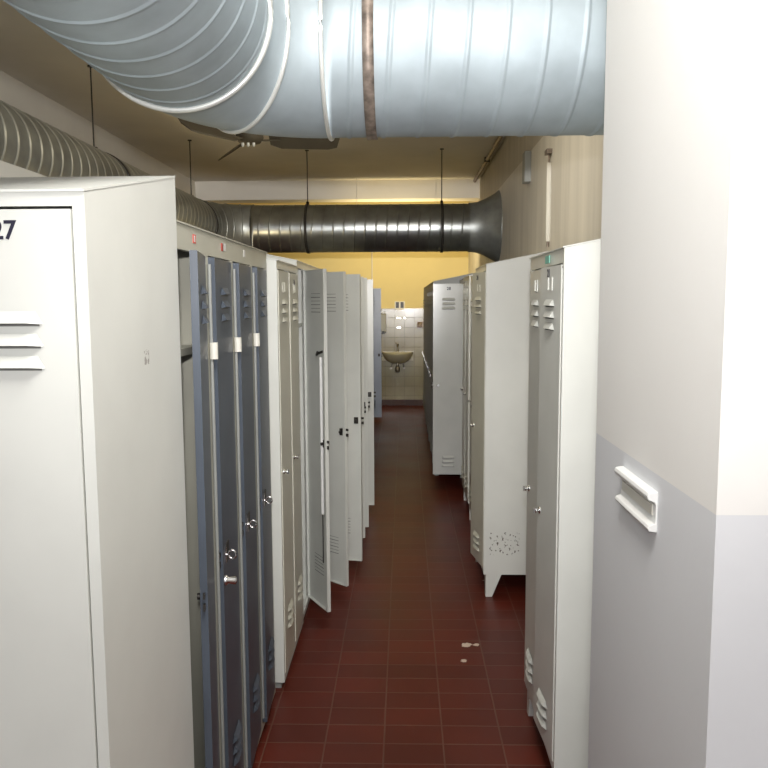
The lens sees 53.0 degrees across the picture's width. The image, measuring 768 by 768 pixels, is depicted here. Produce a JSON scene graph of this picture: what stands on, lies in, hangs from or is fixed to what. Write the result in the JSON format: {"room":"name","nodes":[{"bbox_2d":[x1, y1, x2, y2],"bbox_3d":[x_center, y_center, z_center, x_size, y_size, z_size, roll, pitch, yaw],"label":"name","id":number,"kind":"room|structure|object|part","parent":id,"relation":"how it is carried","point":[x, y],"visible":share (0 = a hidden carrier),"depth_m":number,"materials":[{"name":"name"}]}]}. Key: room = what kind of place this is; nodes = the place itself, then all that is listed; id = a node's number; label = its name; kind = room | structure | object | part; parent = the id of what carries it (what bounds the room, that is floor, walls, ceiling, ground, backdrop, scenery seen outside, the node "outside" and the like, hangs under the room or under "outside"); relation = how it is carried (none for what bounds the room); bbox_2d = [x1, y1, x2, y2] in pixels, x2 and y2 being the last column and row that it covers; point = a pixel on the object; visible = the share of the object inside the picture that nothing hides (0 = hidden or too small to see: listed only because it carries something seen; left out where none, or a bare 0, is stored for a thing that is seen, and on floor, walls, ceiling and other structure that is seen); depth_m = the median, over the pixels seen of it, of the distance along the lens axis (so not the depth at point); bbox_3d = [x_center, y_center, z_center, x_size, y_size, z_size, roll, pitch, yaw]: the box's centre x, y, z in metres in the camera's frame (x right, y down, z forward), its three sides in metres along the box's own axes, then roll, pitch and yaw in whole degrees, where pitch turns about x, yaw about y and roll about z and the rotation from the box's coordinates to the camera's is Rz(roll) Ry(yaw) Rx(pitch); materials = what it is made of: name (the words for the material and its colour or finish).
{"room":"changing room","nodes":[
{"label":"changing room","id":0,"kind":"room"},
{"bbox_2d":[0,70,223,203],"bbox_3d":[-2.639,-0.413,4.201,0.100,3.150,15.500,0,6,2],"label":"wall","id":1,"kind":"structure","parent":0,"point":[13,92],"depth_m":6.39,"materials":[{"name":"paint"}]},
{"bbox_2d":[0,160,270,254],"bbox_3d":[-0.918,-0.063,6.407,0.100,1.966,9.100,0,6,2],"label":"wall partition","id":2,"kind":"structure","parent":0,"point":[6,169],"depth_m":2.06,"materials":[{"name":"paint"}]},
{"bbox_2d":[0,0,505,181],"bbox_3d":[0.002,-2.034,3.957,5.400,0.100,15.500,0,6,2],"label":"ceiling","id":3,"kind":"structure","parent":0,"point":[29,55],"depth_m":7.63,"materials":[{"name":"paint"}]},
{"bbox_2d":[0,65,501,261],"bbox_3d":[-0.562,-1.432,4.324,3.278,1.168,8.071,0,6,2],"label":"ventilation duct","id":4,"kind":"object","parent":3,"relation":"hanging from","point":[27,142],"visible":0.75,"depth_m":7.74,"materials":[{"name":"metal"}]},
{"bbox_3d":[-1.928,-1.827,5.087,0.040,0.532,0.040,0,6,2],"label":"hanger rod","id":5,"kind":"part","parent":4,"relation":"part of","materials":[{"name":"metal"}]},
{"bbox_3d":[-1.866,-2.079,7.422,0.040,0.532,0.040,0,6,2],"label":"hanger rod","id":6,"kind":"part","parent":4,"relation":"part of","materials":[{"name":"metal"}]},
{"bbox_3d":[-0.791,-2.139,7.941,0.040,0.532,0.040,0,6,2],"label":"hanger rod","id":7,"kind":"part","parent":4,"relation":"part of","materials":[{"name":"metal"}]},
{"bbox_3d":[0.593,-2.142,7.903,0.040,0.532,0.040,0,6,2],"label":"hanger rod","id":8,"kind":"part","parent":4,"relation":"part of","materials":[{"name":"metal"}]},
{"bbox_2d":[178,118,339,160],"bbox_3d":[-0.747,-1.805,4.962,0.922,0.562,1.025,0,6,2],"label":"ceiling fan","id":9,"kind":"object","parent":3,"relation":"hanging from","point":[244,139],"visible":0.52,"depth_m":4.96,"materials":[{"name":"metal"}]},
{"bbox_3d":[-1.039,-1.550,4.711,0.130,0.112,0.525,4,7,34],"label":"blade","id":10,"kind":"part","parent":9,"relation":"part of","materials":[{"name":"metal"}]},
{"bbox_3d":[-1.012,-1.610,5.272,0.130,0.112,0.525,-4,7,-29],"label":"blade","id":11,"kind":"part","parent":9,"relation":"part of","materials":[{"name":"metal"}]},
{"bbox_3d":[-0.870,-1.622,4.980,0.180,0.140,0.180,0,6,2],"label":"motor","id":12,"kind":"part","parent":9,"relation":"part of","materials":[{"name":"metal"}]},
{"bbox_3d":[-0.548,-1.580,4.966,0.525,0.112,0.130,0,6,2],"label":"blade","id":13,"kind":"part","parent":9,"relation":"part of","materials":[{"name":"metal"}]},
{"bbox_2d":[3,0,606,140],"bbox_3d":[0.059,-1.131,0.845,1.850,1.030,3.724,0,6,2],"label":"ventilation duct","id":14,"kind":"object","parent":3,"relation":"hanging from","point":[330,69],"visible":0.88,"depth_m":2.21,"materials":[{"name":"metal"}]},
{"bbox_2d":[473,136,502,182],"bbox_3d":[1.087,-2.303,7.113,0.060,0.049,8.890,0,6,2],"label":"ceiling pipe","id":15,"kind":"object","parent":3,"relation":"attached to","point":[486,159],"visible":0.2,"depth_m":8.24,"materials":[{"name":"metal"}]},
{"bbox_2d":[227,201,468,307],"bbox_3d":[-0.553,-1.240,11.804,3.665,3.150,0.100,0,6,2],"label":"wall","id":16,"kind":"structure","parent":0,"point":[400,276],"depth_m":11.68,"materials":[{"name":"yellow paint"}]},
{"bbox_2d":[371,252,394,308],"bbox_3d":[-0.016,-1.895,11.657,0.350,1.521,0.018,0,6,2],"label":"cable conduit","id":17,"kind":"object","parent":16,"relation":"attached to","point":[371,252],"visible":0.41,"depth_m":11.67,"materials":[{"name":"paint"}]},
{"bbox_2d":[381,313,385,333],"bbox_3d":[-0.013,-0.920,11.709,0.090,0.308,0.110,0,6,2],"label":"soap dispenser","id":18,"kind":"object","parent":16,"relation":"attached to","point":[383,315],"visible":0.77,"depth_m":11.68,"materials":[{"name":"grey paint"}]},
{"bbox_2d":[382,343,412,371],"bbox_3d":[0.204,-0.393,11.618,0.480,0.438,0.410,0,6,2],"label":"basin","id":19,"kind":"object","parent":16,"relation":"attached to","point":[397,357],"visible":1,"depth_m":11.59,"materials":[{"name":"ceramic"}]},
{"bbox_2d":[395,301,404,308],"bbox_3d":[0.239,-1.203,11.728,0.154,0.110,0.016,0,6,2],"label":"socket","id":20,"kind":"object","parent":16,"relation":"attached to","point":[398,304],"visible":1,"depth_m":11.72,"materials":[{"name":"beige plastic"}]},
{"bbox_2d":[381,308,423,399],"bbox_3d":[-0.551,-0.454,11.834,3.665,1.400,0.008,0,6,2],"label":"wall tiles","id":21,"kind":"object","parent":16,"relation":"attached to","point":[406,384],"depth_m":11.80,"materials":[{"name":"beige tile"}]},
{"bbox_2d":[382,400,422,404],"bbox_3d":[-0.547,0.287,11.911,3.665,0.090,0.014,0,6,2],"label":"baseboard","id":22,"kind":"structure","parent":16,"relation":"attached to","point":[384,402],"depth_m":11.88,"materials":[{"name":"brown tile"}]},
{"bbox_2d":[417,322,422,327],"bbox_3d":[0.548,-0.898,11.707,0.100,0.100,0.090,0,6,2],"label":"cup holder","id":23,"kind":"object","parent":16,"relation":"attached to","point":[419,324],"visible":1,"depth_m":11.68,"materials":[{"name":"orange"}]},
{"bbox_2d":[252,405,551,767],"bbox_3d":[0.018,1.197,4.304,5.400,0.100,15.500,0,6,2],"label":"floor","id":24,"kind":"structure","parent":0,"point":[411,664],"depth_m":3.52,"materials":[{"name":"red tile"}]},
{"bbox_2d":[0,176,193,767],"bbox_3d":[-0.767,0.500,1.560,0.602,1.880,0.526,0,6,2],"label":"locker","id":25,"kind":"object","parent":24,"relation":"on","point":[95,653],"visible":1,"depth_m":1.32,"materials":[{"name":"white metal"}]},
{"bbox_3d":[-0.624,0.513,1.317,0.255,1.593,0.031,0,6,2],"label":"door","id":26,"kind":"part","parent":25,"relation":"part of","materials":[{"name":"white paint"}]},
{"bbox_2d":[176,220,274,767],"bbox_3d":[-0.685,0.402,2.428,0.550,1.888,1.202,0,6,2],"label":"locker","id":27,"kind":"object","parent":24,"relation":"on","point":[222,281],"visible":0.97,"depth_m":2.22,"materials":[{"name":"grey metal"}]},
{"bbox_2d":[180,345,191,355],"bbox_3d":[-0.730,-0.080,1.924,0.477,0.018,0.292,0,6,2],"label":"shelf","id":28,"kind":"object","parent":27,"relation":"attached to","point":[186,350],"depth_m":1.94,"materials":[{"name":"grey metal"}]},
{"bbox_3d":[-0.447,0.503,1.981,0.031,1.658,0.255,-1,6,-9],"label":"door","id":29,"kind":"part","parent":27,"relation":"part of","materials":[{"name":"blue paint"}]},
{"bbox_3d":[-0.460,0.483,2.130,0.009,1.610,0.009,0,6,2],"label":"lock rod","id":30,"kind":"part","parent":27,"relation":"part of","materials":[{"name":"blue paint"}]},
{"bbox_3d":[-0.456,0.472,2.278,0.031,1.658,0.255,0,6,-1],"label":"door","id":31,"kind":"part","parent":27,"relation":"part of","materials":[{"name":"blue paint"}]},
{"bbox_3d":[-0.450,0.480,2.216,0.003,0.055,0.040,0,6,-1],"label":"lock plate","id":32,"kind":"part","parent":27,"relation":"part of","materials":[{"name":"metal"}]},
{"bbox_3d":[-0.433,0.556,2.182,0.034,0.028,0.028,0,6,-1],"label":"knob","id":33,"kind":"part","parent":27,"relation":"part of","materials":[{"name":"silver metal"}]},
{"bbox_3d":[-0.452,0.451,2.428,0.009,1.610,0.009,0,6,2],"label":"lock rod","id":34,"kind":"part","parent":27,"relation":"part of","materials":[{"name":"grey paint"}]},
{"bbox_3d":[-0.448,0.440,2.577,0.031,1.658,0.255,0,6,-2],"label":"door","id":35,"kind":"part","parent":27,"relation":"part of","materials":[{"name":"blue paint"}]},
{"bbox_3d":[-0.444,0.418,2.726,0.009,1.610,0.009,0,6,2],"label":"lock rod","id":36,"kind":"part","parent":27,"relation":"part of","materials":[{"name":"grey paint"}]},
{"bbox_3d":[-0.440,0.407,2.875,0.031,1.658,0.255,0,6,-1],"label":"door","id":37,"kind":"part","parent":27,"relation":"part of","materials":[{"name":"blue paint"}]},
{"bbox_2d":[266,257,303,687],"bbox_3d":[-0.646,0.310,3.401,0.526,1.864,0.602,0,6,2],"label":"locker","id":38,"kind":"object","parent":24,"relation":"on","point":[282,277],"visible":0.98,"depth_m":3.19,"materials":[{"name":"white metal"}]},
{"bbox_3d":[-0.412,0.364,3.250,0.031,1.664,0.255,0,6,2],"label":"door","id":39,"kind":"part","parent":38,"relation":"part of","materials":[{"name":"beige paint"}]},
{"bbox_3d":[-0.404,0.332,3.548,0.031,1.664,0.255,0,6,2],"label":"door","id":40,"kind":"part","parent":38,"relation":"part of","materials":[{"name":"beige paint"}]},
{"bbox_2d":[266,254,348,618],"bbox_3d":[-0.545,0.230,3.996,0.707,1.894,0.602,0,6,2],"label":"locker","id":41,"kind":"object","parent":24,"relation":"on","point":[321,293],"visible":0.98,"depth_m":3.97,"materials":[{"name":"grey metal"}]},
{"bbox_3d":[-0.334,0.283,3.862,0.031,1.694,0.255,-4,7,-29],"label":"door","id":42,"kind":"part","parent":41,"relation":"part of","materials":[{"name":"paint"}]},
{"bbox_3d":[-0.306,0.258,3.781,0.017,0.780,0.017,-4,7,-29],"label":"rod","id":43,"kind":"part","parent":41,"relation":"part of","materials":[{"name":"white plastic"}]},
{"bbox_3d":[-0.303,0.770,3.836,0.005,0.250,0.005,4,8,38],"label":"lock rod","id":44,"kind":"part","parent":41,"relation":"part of","materials":[{"name":"metal"}]},
{"bbox_3d":[-0.293,0.248,4.186,0.255,1.694,0.031,5,8,41],"label":"door","id":45,"kind":"part","parent":41,"relation":"part of","materials":[{"name":"paint"}]},
{"bbox_2d":[312,266,365,560],"bbox_3d":[-0.498,0.161,4.635,0.767,1.894,0.684,0,6,2],"label":"locker","id":46,"kind":"object","parent":24,"relation":"on","point":[354,318],"visible":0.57,"depth_m":4.53,"materials":[{"name":"grey metal"}]},
{"bbox_3d":[-0.256,0.210,4.540,0.255,1.694,0.031,1,6,13],"label":"door","id":47,"kind":"part","parent":46,"relation":"part of","materials":[{"name":"paint"}]},
{"bbox_3d":[-0.252,0.169,4.915,0.255,1.694,0.031,-3,7,-21],"label":"door","id":48,"kind":"part","parent":46,"relation":"part of","materials":[{"name":"paint"}]},
{"bbox_2d":[363,278,369,526],"bbox_3d":[-0.481,0.101,5.192,0.772,1.894,0.602,0,6,2],"label":"locker","id":49,"kind":"object","parent":24,"relation":"on","point":[366,402],"visible":0.04,"depth_m":5.19,"materials":[{"name":"grey metal"}]},
{"bbox_2d":[367,279,375,504],"bbox_3d":[-0.449,0.035,5.790,0.774,1.899,0.602,0,6,2],"label":"locker","id":50,"kind":"object","parent":24,"relation":"on","point":[371,392],"visible":0.12,"depth_m":5.76,"materials":[{"name":"grey metal"}]},
{"bbox_2d":[373,288,382,416],"bbox_3d":[-0.406,-0.423,10.027,0.774,1.904,0.602,0,6,2],"label":"locker","id":51,"kind":"object","parent":24,"relation":"on","point":[377,353],"visible":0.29,"depth_m":9.99,"materials":[{"name":"grey metal"}]},
{"bbox_2d":[422,287,424,412],"bbox_3d":[0.775,-0.442,10.280,0.526,1.876,0.602,0,6,2],"label":"locker","id":52,"kind":"object","parent":24,"relation":"on","point":[423,351],"visible":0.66,"depth_m":10.06,"materials":[{"name":"grey metal"}]},
{"bbox_3d":[0.541,-0.466,10.434,0.031,1.581,0.255,0,6,2],"label":"door","id":53,"kind":"part","parent":52,"relation":"part of","materials":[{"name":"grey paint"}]},
{"bbox_3d":[0.533,-0.434,10.136,0.031,1.581,0.255,0,6,2],"label":"door","id":54,"kind":"part","parent":52,"relation":"part of","materials":[{"name":"grey paint"}]},
{"bbox_2d":[423,287,425,417],"bbox_3d":[0.759,-0.378,9.678,0.526,1.876,0.602,0,6,2],"label":"locker","id":55,"kind":"object","parent":24,"relation":"on","point":[424,355],"visible":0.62,"depth_m":9.56,"materials":[{"name":"grey metal"}]},
{"bbox_3d":[0.517,-0.369,9.535,0.031,1.581,0.255,0,6,2],"label":"door","id":56,"kind":"part","parent":55,"relation":"part of","materials":[{"name":"grey paint"}]},
{"bbox_2d":[424,286,428,439],"bbox_3d":[0.743,-0.313,9.077,0.526,1.876,0.602,0,6,2],"label":"locker","id":57,"kind":"object","parent":24,"relation":"on","point":[426,286],"visible":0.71,"depth_m":9.11,"materials":[{"name":"grey metal"}]},
{"bbox_3d":[0.509,-0.337,9.232,0.031,1.581,0.255,0,6,2],"label":"door","id":58,"kind":"part","parent":57,"relation":"part of","materials":[{"name":"grey paint"}]},
{"bbox_2d":[426,285,428,434],"bbox_3d":[0.727,-0.248,8.476,0.526,1.876,0.602,0,6,2],"label":"locker","id":59,"kind":"object","parent":24,"relation":"on","point":[427,362],"visible":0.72,"depth_m":8.41,"materials":[{"name":"grey metal"}]},
{"bbox_3d":[0.493,-0.272,8.630,0.031,1.581,0.255,0,6,2],"label":"door","id":60,"kind":"part","parent":59,"relation":"part of","materials":[{"name":"grey paint"}]},
{"bbox_3d":[0.485,-0.240,8.332,0.031,1.581,0.255,0,6,2],"label":"door","id":61,"kind":"part","parent":59,"relation":"part of","materials":[{"name":"grey paint"}]},
{"bbox_2d":[427,283,430,450],"bbox_3d":[0.711,-0.183,7.874,0.526,1.876,0.602,0,6,2],"label":"locker","id":62,"kind":"object","parent":24,"relation":"on","point":[429,367],"visible":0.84,"depth_m":7.88,"materials":[{"name":"grey metal"}]},
{"bbox_3d":[0.477,-0.207,8.029,0.031,1.581,0.255,0,6,2],"label":"door","id":63,"kind":"part","parent":62,"relation":"part of","materials":[{"name":"grey paint"}]},
{"bbox_3d":[0.469,-0.175,7.731,0.031,1.581,0.255,0,6,2],"label":"door","id":64,"kind":"part","parent":62,"relation":"part of","materials":[{"name":"grey paint"}]},
{"bbox_2d":[431,280,462,477],"bbox_3d":[0.764,-0.052,6.635,0.734,1.879,0.602,0,6,2],"label":"locker","id":65,"kind":"object","parent":24,"relation":"on","point":[447,298],"visible":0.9,"depth_m":6.36,"materials":[{"name":"grey metal"}]},
{"bbox_2d":[429,273,472,475],"bbox_3d":[0.695,-0.119,7.273,0.526,1.876,0.602,0,6,2],"label":"locker","id":66,"kind":"object","parent":24,"relation":"on","point":[454,280],"visible":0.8,"depth_m":7.16,"materials":[{"name":"grey metal"}]},
{"bbox_3d":[0.461,-0.143,7.428,0.031,1.581,0.255,0,6,2],"label":"door","id":67,"kind":"part","parent":66,"relation":"part of","materials":[{"name":"grey paint"}]},
{"bbox_3d":[0.453,-0.111,7.130,0.031,1.581,0.255,0,6,2],"label":"door","id":68,"kind":"part","parent":66,"relation":"part of","materials":[{"name":"grey paint"}]},
{"bbox_2d":[460,275,472,519],"bbox_3d":[0.857,0.033,5.836,0.526,1.879,0.602,0,6,2],"label":"locker","id":69,"kind":"object","parent":24,"relation":"on","point":[466,299],"visible":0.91,"depth_m":5.73,"materials":[{"name":"grey metal"}]},
{"bbox_3d":[0.623,0.009,5.991,0.031,1.584,0.255,0,6,2],"label":"door","id":70,"kind":"part","parent":69,"relation":"part of","materials":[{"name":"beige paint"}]},
{"bbox_3d":[0.615,0.041,5.693,0.031,1.584,0.255,0,6,2],"label":"door","id":71,"kind":"part","parent":69,"relation":"part of","materials":[{"name":"beige paint"}]},
{"bbox_2d":[467,276,472,510],"bbox_3d":[0.839,0.113,5.141,0.526,1.869,0.602,0,6,2],"label":"locker","id":72,"kind":"object","parent":24,"relation":"on","point":[468,400],"visible":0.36,"depth_m":5.37,"materials":[{"name":"grey metal"}]},
{"bbox_3d":[0.604,0.089,5.296,0.031,1.574,0.255,0,6,2],"label":"door","id":73,"kind":"part","parent":72,"relation":"part of","materials":[{"name":"beige paint"}]},
{"bbox_2d":[469,251,547,596],"bbox_3d":[0.762,0.185,4.376,0.563,1.890,0.602,0,6,2],"label":"locker","id":74,"kind":"object","parent":24,"relation":"on","point":[500,289],"visible":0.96,"depth_m":4.10,"materials":[{"name":"grey metal"}]},
{"bbox_3d":[0.516,0.193,4.231,0.031,1.595,0.255,-1,6,-8],"label":"door","id":75,"kind":"part","parent":74,"relation":"part of","materials":[{"name":"beige paint"}]},
{"bbox_3d":[0.595,1.091,4.215,0.085,0.125,0.070,0,6,2],"label":"leg","id":76,"kind":"part","parent":74,"relation":"part of","materials":[{"name":"white paint"}]},
{"bbox_2d":[523,239,600,767],"bbox_3d":[0.767,0.391,2.613,0.539,1.856,0.602,0,6,2],"label":"locker","id":77,"kind":"object","parent":24,"relation":"on","point":[565,280],"visible":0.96,"depth_m":2.36,"materials":[{"name":"white metal"}]},
{"bbox_3d":[0.528,0.387,2.858,0.022,0.022,0.022,0,6,2],"label":"knob","id":78,"kind":"part","parent":77,"relation":"part of","materials":[{"name":"silver metal"}]},
{"bbox_3d":[0.601,1.224,2.971,0.085,0.125,0.070,0,6,2],"label":"leg","id":79,"kind":"part","parent":77,"relation":"part of","materials":[{"name":"white paint"}]},
{"bbox_3d":[0.539,0.373,2.768,0.031,1.549,0.255,0,6,2],"label":"door","id":80,"kind":"part","parent":77,"relation":"part of","materials":[{"name":"grey paint"}]},
{"bbox_3d":[0.507,0.420,2.559,0.022,0.022,0.022,0,6,-2],"label":"knob","id":81,"kind":"part","parent":77,"relation":"part of","materials":[{"name":"silver metal"}]},
{"bbox_3d":[0.523,0.405,2.470,0.031,1.549,0.255,0,6,-2],"label":"door","id":82,"kind":"part","parent":77,"relation":"part of","materials":[{"name":"grey paint"}]},
{"bbox_2d":[588,0,767,767],"bbox_3d":[1.604,-0.157,1.626,2.080,3.150,0.810,0,6,2],"label":"wall pier","id":83,"kind":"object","parent":24,"relation":"on","point":[679,665],"visible":1,"depth_m":1.43,"materials":[{"name":"paint"}]},
{"bbox_2d":[614,466,657,531],"bbox_3d":[0.555,0.251,1.710,0.022,0.086,0.252,0,6,2],"label":"wall rail","id":84,"kind":"object","parent":83,"relation":"attached to","point":[637,497],"visible":1,"depth_m":1.68,"materials":[{"name":"white plastic"}]},
{"bbox_2d":[468,135,603,273],"bbox_3d":[1.200,-0.724,6.923,0.100,3.150,9.820,0,6,2],"label":"wall","id":85,"kind":"structure","parent":0,"point":[576,161],"depth_m":5.30,"materials":[{"name":"paint"}]},
{"bbox_2d":[195,179,479,202],"bbox_3d":[-0.603,-2.516,10.058,3.665,0.240,0.300,0,6,2],"label":"beam","id":86,"kind":"structure","parent":85,"relation":"attached to","point":[419,190],"depth_m":9.92,"materials":[{"name":"paint"}]},
{"bbox_2d":[522,151,530,183],"bbox_3d":[1.095,-1.661,5.909,0.049,0.230,0.120,0,6,2],"label":"junction box","id":87,"kind":"object","parent":85,"relation":"attached to","point":[526,163],"visible":1,"depth_m":5.86,"materials":[{"name":"grey paint"}]},
{"bbox_2d":[545,148,551,246],"bbox_3d":[1.082,-1.226,5.091,0.034,0.630,0.090,0,6,2],"label":"fluorescent tube light","id":88,"kind":"object","parent":85,"relation":"attached to","point":[548,151],"visible":1,"depth_m":5.07,"materials":[{"name":"white glass"}]}
]}

